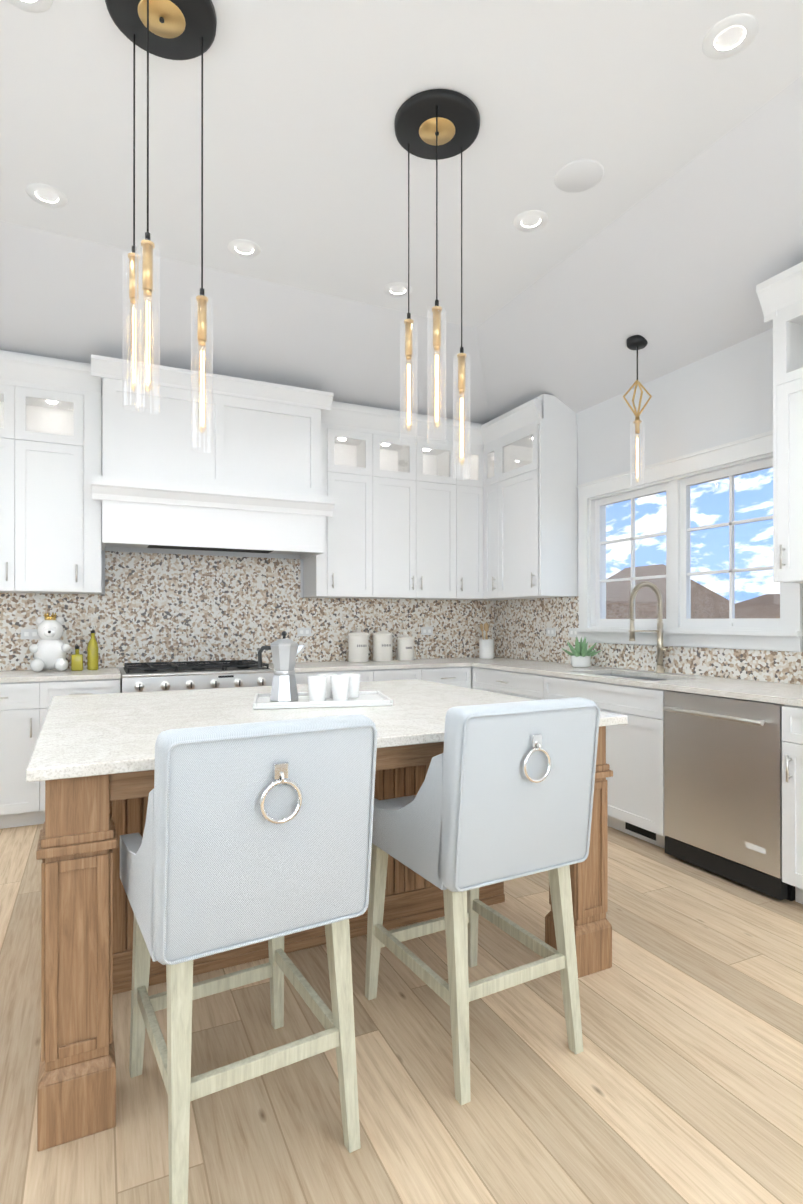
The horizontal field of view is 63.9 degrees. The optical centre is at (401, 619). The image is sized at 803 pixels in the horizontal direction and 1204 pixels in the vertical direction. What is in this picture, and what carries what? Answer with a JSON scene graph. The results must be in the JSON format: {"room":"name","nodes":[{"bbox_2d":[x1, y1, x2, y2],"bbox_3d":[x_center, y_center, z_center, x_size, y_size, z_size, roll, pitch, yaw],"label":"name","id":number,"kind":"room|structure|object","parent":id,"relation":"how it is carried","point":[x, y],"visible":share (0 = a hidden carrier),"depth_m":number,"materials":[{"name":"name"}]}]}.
{"room":"kitchen","nodes":[
{"label":"kitchen","id":0,"kind":"room"},
{"bbox_2d":[9,396,489,670],"bbox_3d":[-1.921,-0.167,4.786,6.400,2.860,0.150,0,0,-25],"label":"wall","id":1,"kind":"structure","parent":0,"point":[188,552],"depth_m":4.83,"materials":[{"name":"white paint"}]},
{"bbox_2d":[0,350,101,593],"bbox_3d":[-2.822,-0.941,4.056,1.686,1.525,0.400,0,0,-25],"label":"upper cabinet","id":2,"kind":"object","parent":1,"relation":"attached to","point":[50,466],"visible":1,"depth_m":4.16,"materials":[{"name":"white wood"}]},
{"bbox_2d":[91,354,334,558],"bbox_3d":[-1.340,-1.078,4.634,1.610,1.180,0.617,0,0,-25],"label":"range hood","id":3,"kind":"object","parent":1,"relation":"attached to","point":[250,482],"visible":1,"depth_m":4.42,"materials":[{"name":"white painted wood"}]},
{"bbox_2d":[0,551,493,670],"bbox_3d":[-1.409,-0.070,4.935,5.014,0.833,0.011,0,0,-25],"label":"backsplash","id":4,"kind":"structure","parent":1,"relation":"attached to","point":[154,607],"depth_m":4.92,"materials":[{"name":"tile"}]},
{"bbox_2d":[21,629,39,638],"bbox_3d":[-2.533,0.102,4.395,0.116,0.070,0.006,0,0,-25],"label":"electrical outlet","id":5,"kind":"object","parent":4,"relation":"attached to","point":[29,634],"visible":0.81,"depth_m":4.39,"materials":[{"name":"white plastic"}]},
{"bbox_2d":[297,628,310,635],"bbox_3d":[-0.787,0.104,5.218,0.116,0.070,0.006,0,0,-25],"label":"electrical outlet","id":6,"kind":"object","parent":4,"relation":"attached to","point":[303,631],"visible":1,"depth_m":5.21,"materials":[{"name":"white plastic"}]},
{"bbox_2d":[421,627,432,634],"bbox_3d":[0.226,0.105,5.695,0.116,0.070,0.006,0,0,-25],"label":"electrical outlet","id":7,"kind":"object","parent":4,"relation":"attached to","point":[426,630],"visible":1,"depth_m":5.69,"materials":[{"name":"white plastic"}]},
{"bbox_2d":[303,401,478,599],"bbox_3d":[0.121,-0.938,5.441,1.843,1.525,0.403,0,0,-25],"label":"upper cabinet","id":8,"kind":"object","parent":1,"relation":"attached to","point":[418,521],"depth_m":5.22,"materials":[{"name":"white wood"}]},
{"bbox_2d":[0,824,802,1203],"bbox_3d":[-0.280,1.305,1.300,6.400,0.100,7.850,0,0,-25],"label":"floor","id":9,"kind":"structure","parent":0,"point":[678,1078],"depth_m":1.77,"materials":[{"name":"brown wood"}]},
{"bbox_2d":[119,660,273,692],"bbox_3d":[-1.433,0.787,4.498,0.974,0.950,0.703,0,0,-25],"label":"range","id":10,"kind":"object","parent":9,"relation":"on","point":[161,676],"visible":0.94,"depth_m":4.27,"materials":[{"name":"silver metal"}]},
{"bbox_2d":[0,666,472,828],"bbox_3d":[-1.261,0.821,4.642,5.014,0.882,0.664,0,0,-25],"label":"base cabinet","id":11,"kind":"object","parent":9,"relation":"on","point":[24,707],"depth_m":3.87,"materials":[{"name":"white wood"}]},
{"bbox_2d":[0,657,515,682],"bbox_3d":[-1.269,0.362,4.654,5.027,0.030,0.636,0,0,-25],"label":"countertop","id":12,"kind":"structure","parent":11,"relation":"on","point":[12,676],"depth_m":4.68,"materials":[{"name":"stone"}]},
{"bbox_2d":[29,612,70,671],"bbox_3d":[-2.328,0.149,4.264,0.243,0.389,0.223,0,0,-25],"label":"bear figurine","id":13,"kind":"object","parent":12,"relation":"on","point":[50,649],"visible":1,"depth_m":4.22,"materials":[{"name":"white ceramic"}]},
{"bbox_2d":[71,646,82,670],"bbox_3d":[-2.184,0.263,4.335,0.070,0.165,0.070,0,0,-25],"label":"oil bottle","id":14,"kind":"object","parent":12,"relation":"on","point":[76,661],"visible":1,"depth_m":4.31,"materials":[{"name":"yellow glass"}]},
{"bbox_2d":[87,626,98,669],"bbox_3d":[-2.111,0.196,4.403,0.070,0.298,0.069,0,0,-25],"label":"oil bottle","id":15,"kind":"object","parent":12,"relation":"on","point":[92,656],"visible":1,"depth_m":4.38,"materials":[{"name":"yellow glass"}]},
{"bbox_2d":[348,627,368,661],"bbox_3d":[-0.351,0.205,5.254,0.169,0.286,0.169,0,0,-25],"label":"coffee canister","id":16,"kind":"object","parent":12,"relation":"on","point":[358,645],"visible":1,"depth_m":5.18,"materials":[{"name":"beige ceramic"}]},
{"bbox_2d":[373,627,392,661],"bbox_3d":[-0.157,0.205,5.357,0.169,0.286,0.169,0,0,-25],"label":"canister","id":17,"kind":"object","parent":12,"relation":"on","point":[382,645],"visible":1,"depth_m":5.29,"materials":[{"name":"beige ceramic"}]},
{"bbox_2d":[397,631,413,660],"bbox_3d":[0.034,0.225,5.447,0.144,0.246,0.144,0,0,-25],"label":"tea canister","id":18,"kind":"object","parent":12,"relation":"on","point":[405,647],"visible":1,"depth_m":5.39,"materials":[{"name":"beige ceramic"}]},
{"bbox_2d":[479,623,493,658],"bbox_3d":[0.756,0.191,5.721,0.130,0.315,0.130,0,0,-25],"label":"utensil crock","id":19,"kind":"object","parent":12,"relation":"on","point":[486,647],"visible":1,"depth_m":5.67,"materials":[{"name":"white ceramic"}]},
{"bbox_2d":[120,714,376,1203],"bbox_3d":[-0.410,0.742,1.635,0.490,1.028,0.620,0,0,-31],"label":"stool","id":20,"kind":"object","parent":9,"relation":"on","point":[255,832],"visible":1,"depth_m":1.40,"materials":[{"name":"fabric"}]},
{"bbox_2d":[36,731,612,1151],"bbox_3d":[-0.386,0.816,2.598,1.849,0.884,1.561,0,0,-25],"label":"kitchen island","id":21,"kind":"object","parent":9,"relation":"on","point":[87,914],"depth_m":1.59,"materials":[{"name":"brown wood"}]},
{"bbox_2d":[26,679,627,782],"bbox_3d":[-0.379,0.357,2.583,1.886,0.030,1.632,0,0,-25],"label":"island countertop","id":22,"kind":"structure","parent":21,"relation":"on","point":[90,736],"depth_m":2.24,"materials":[{"name":"white stone"}]},
{"bbox_2d":[253,691,392,708],"bbox_3d":[-0.331,0.330,2.654,0.540,0.024,0.340,0,0,-11],"label":"serving tray","id":23,"kind":"object","parent":22,"relation":"on","point":[363,699],"visible":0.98,"depth_m":2.52,"materials":[{"name":"white ceramic"}]},
{"bbox_2d":[258,631,304,701],"bbox_3d":[-0.487,0.189,2.622,0.188,0.283,0.123,0,0,-25],"label":"moka pot","id":24,"kind":"object","parent":23,"relation":"on","point":[284,651],"visible":1,"depth_m":2.59,"materials":[{"name":"silver metal"}]},
{"bbox_2d":[307,676,326,700],"bbox_3d":[-0.340,0.282,2.597,0.080,0.098,0.080,0,0,-25],"label":"cup","id":25,"kind":"object","parent":23,"relation":"on","point":[317,688],"visible":0.9,"depth_m":2.57,"materials":[{"name":"white ceramic"}]},
{"bbox_2d":[318,674,336,697],"bbox_3d":[-0.313,0.282,2.719,0.080,0.098,0.080,0,0,-25],"label":"cup","id":26,"kind":"object","parent":23,"relation":"on","point":[328,691],"visible":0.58,"depth_m":2.69,"materials":[{"name":"white ceramic"}]},
{"bbox_2d":[330,675,349,700],"bbox_3d":[-0.252,0.282,2.640,0.080,0.098,0.080,0,0,-25],"label":"cup","id":27,"kind":"object","parent":23,"relation":"on","point":[340,686],"visible":0.96,"depth_m":2.61,"materials":[{"name":"white ceramic"}]},
{"bbox_2d":[342,673,360,697],"bbox_3d":[-0.213,0.282,2.729,0.080,0.098,0.080,0,0,-25],"label":"cup","id":28,"kind":"object","parent":23,"relation":"on","point":[354,684],"visible":0.77,"depth_m":2.70,"materials":[{"name":"white ceramic"}]},
{"bbox_2d":[365,697,599,1104],"bbox_3d":[0.219,0.742,1.986,0.490,1.028,0.620,0,0,-29],"label":"stool","id":29,"kind":"object","parent":9,"relation":"on","point":[505,792],"visible":0.98,"depth_m":1.76,"materials":[{"name":"fabric"}]},
{"bbox_2d":[472,667,802,903],"bbox_3d":[1.679,0.819,3.514,0.664,0.882,3.943,0,0,-25],"label":"base cabinet","id":30,"kind":"object","parent":9,"relation":"on","point":[635,752],"depth_m":3.59,"materials":[{"name":"white wood"}]},
{"bbox_2d":[472,659,802,706],"bbox_3d":[1.572,0.461,3.777,0.634,0.230,4.530,0,0,-25],"label":"countertop","id":31,"kind":"structure","parent":30,"relation":"on","point":[774,692],"depth_m":3.63,"materials":[{"name":"stone"}]},
{"bbox_2d":[562,637,601,667],"bbox_3d":[1.301,0.232,4.652,0.280,0.228,0.281,0,0,-25],"label":"succulent plant","id":32,"kind":"object","parent":31,"relation":"on","point":[581,655],"visible":1,"depth_m":4.59,"materials":[{"name":"green plant"}]},
{"bbox_2d":[628,581,671,672],"bbox_3d":[1.578,0.051,4.068,0.292,0.587,0.132,0,0,-25],"label":"faucet","id":33,"kind":"object","parent":31,"relation":"on","point":[659,631],"visible":1,"depth_m":4.13,"materials":[{"name":"brown metal"}]},
{"bbox_2d":[663,690,794,900],"bbox_3d":[1.764,0.819,3.236,0.634,0.881,0.642,0,0,-25],"label":"dishwasher","id":34,"kind":"object","parent":9,"relation":"on","point":[723,786],"visible":0.88,"depth_m":3.08,"materials":[{"name":"silver metal"}]},
{"bbox_2d":[0,0,802,423],"bbox_3d":[-0.280,-1.960,1.307,6.400,0.710,7.850,0,0,-25],"label":"ceiling","id":35,"kind":"structure","parent":0,"point":[674,236],"depth_m":3.06,"materials":[{"name":"white paint"}]},
{"bbox_2d":[7,0,52,12],"bbox_3d":[-1.239,-2.072,2.099,0.180,0.026,0.180,0,0,-25],"label":"recessed light","id":36,"kind":"object","parent":35,"relation":"in","point":[36,6],"visible":1,"depth_m":2.16,"materials":[{"name":"white"}]},
{"bbox_2d":[26,183,67,207],"bbox_3d":[-1.725,-2.070,3.130,0.180,0.026,0.180,0,0,-25],"label":"recessed light","id":37,"kind":"object","parent":35,"relation":"in","point":[33,188],"visible":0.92,"depth_m":3.12,"materials":[{"name":"white"}]},
{"bbox_2d":[105,0,216,452],"bbox_3d":[-0.808,-1.325,2.168,0.356,1.474,0.356,0,0,-25],"label":"pendant light","id":38,"kind":"object","parent":35,"relation":"hanging from","point":[177,29],"visible":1,"depth_m":2.21,"materials":[{"name":"clear glass"}]},
{"bbox_2d":[228,239,260,257],"bbox_3d":[-0.873,-2.069,3.576,0.180,0.026,0.180,0,0,-25],"label":"recessed light","id":39,"kind":"object","parent":35,"relation":"in","point":[232,244],"visible":0.77,"depth_m":3.57,"materials":[{"name":"white"}]},
{"bbox_2d":[384,282,411,296],"bbox_3d":[-0.022,-2.068,4.021,0.180,0.026,0.180,0,0,-25],"label":"recessed light","id":40,"kind":"object","parent":35,"relation":"in","point":[387,288],"visible":0.71,"depth_m":4.01,"materials":[{"name":"white"}]},
{"bbox_2d":[394,89,479,480],"bbox_3d":[0.148,-1.331,2.674,0.356,1.462,0.356,0,0,-25],"label":"pendant light","id":41,"kind":"object","parent":35,"relation":"hanging from","point":[435,124],"visible":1,"depth_m":2.66,"materials":[{"name":"clear glass"}]},
{"bbox_2d":[513,210,548,231],"bbox_3d":[0.669,-2.070,3.330,0.180,0.026,0.180,0,0,-25],"label":"recessed light","id":42,"kind":"object","parent":35,"relation":"in","point":[520,217],"visible":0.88,"depth_m":3.32,"materials":[{"name":"white"}]},
{"bbox_2d":[554,159,603,192],"bbox_3d":[0.826,-2.068,2.995,0.224,0.026,0.224,0,0,-25],"label":"ceiling speaker","id":43,"kind":"object","parent":35,"relation":"attached to","point":[581,175],"visible":0.88,"depth_m":2.98,"materials":[{"name":"white plastic"}]},
{"bbox_2d":[623,335,651,489],"bbox_3d":[1.482,-1.290,4.043,0.129,0.942,0.129,0,0,-43],"label":"light","id":44,"kind":"object","parent":35,"relation":"hanging from","point":[637,342],"visible":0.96,"depth_m":4.04,"materials":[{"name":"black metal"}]},
{"bbox_2d":[702,13,758,58],"bbox_3d":[1.163,-2.072,2.280,0.180,0.026,0.180,0,0,-25],"label":"recessed light","id":45,"kind":"object","parent":35,"relation":"in","point":[749,23],"visible":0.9,"depth_m":2.27,"materials":[{"name":"white"}]},
{"bbox_2d":[495,328,798,684],"bbox_3d":[2.547,-0.172,2.636,0.150,2.860,7.550,0,0,-25],"label":"wall","id":46,"kind":"structure","parent":0,"point":[724,396],"depth_m":4.06,"materials":[{"name":"white paint"}]},
{"bbox_2d":[479,394,577,600],"bbox_3d":[1.018,-0.939,5.227,0.400,1.525,0.750,0,0,-25],"label":"upper cabinet","id":47,"kind":"object","parent":46,"relation":"attached to","point":[528,495],"depth_m":4.97,"materials":[{"name":"white wood"}]},
{"bbox_2d":[494,596,802,684],"bbox_3d":[1.844,0.083,3.931,0.011,0.523,4.574,0,0,-25],"label":"backsplash","id":48,"kind":"structure","parent":46,"relation":"attached to","point":[521,626],"depth_m":4.65,"materials":[{"name":"tile"}]},
{"bbox_2d":[546,628,555,635],"bbox_3d":[1.217,0.104,5.242,0.006,0.070,0.116,0,0,-25],"label":"outlet","id":49,"kind":"object","parent":48,"relation":"attached to","point":[550,631],"visible":1,"depth_m":5.24,"materials":[{"name":"white plastic"}]},
{"bbox_2d":[569,628,578,636],"bbox_3d":[1.336,0.103,4.988,0.006,0.070,0.116,0,0,-25],"label":"outlet","id":50,"kind":"object","parent":48,"relation":"attached to","point":[573,632],"visible":0.81,"depth_m":4.99,"materials":[{"name":"white plastic"}]},
{"bbox_2d":[575,430,802,651],"bbox_3d":[1.787,-0.429,4.185,0.205,1.200,1.740,0,0,-25],"label":"window","id":51,"kind":"structure","parent":46,"relation":"in","point":[675,479],"depth_m":4.13,"materials":[{"name":"white wood"}]},
{"bbox_2d":[756,262,802,583],"bbox_3d":[2.291,-0.942,2.528,0.400,1.520,1.649,0,0,-25],"label":"upper cabinet","id":52,"kind":"object","parent":46,"relation":"attached to","point":[780,296],"visible":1,"depth_m":3.11,"materials":[{"name":"white wood"}]},
{"label":"outside","id":53,"kind":"structure","parent":0,"visible":0},
{"bbox_2d":[606,468,779,603],"bbox_3d":[33.113,-8.656,43.177,0.001,60.000,130.000,0,0,-25],"label":"sky","id":54,"kind":"structure","parent":53,"point":[722,537],"depth_m":55.64,"materials":[{"name":"blue"}]},
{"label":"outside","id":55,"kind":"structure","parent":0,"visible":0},
{"bbox_2d":[606,564,779,618],"bbox_3d":[14.465,2.341,29.943,11.000,9.950,14.000,0,0,-25],"label":"houses","id":56,"kind":"structure","parent":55,"point":[704,614],"depth_m":29.00}
]}

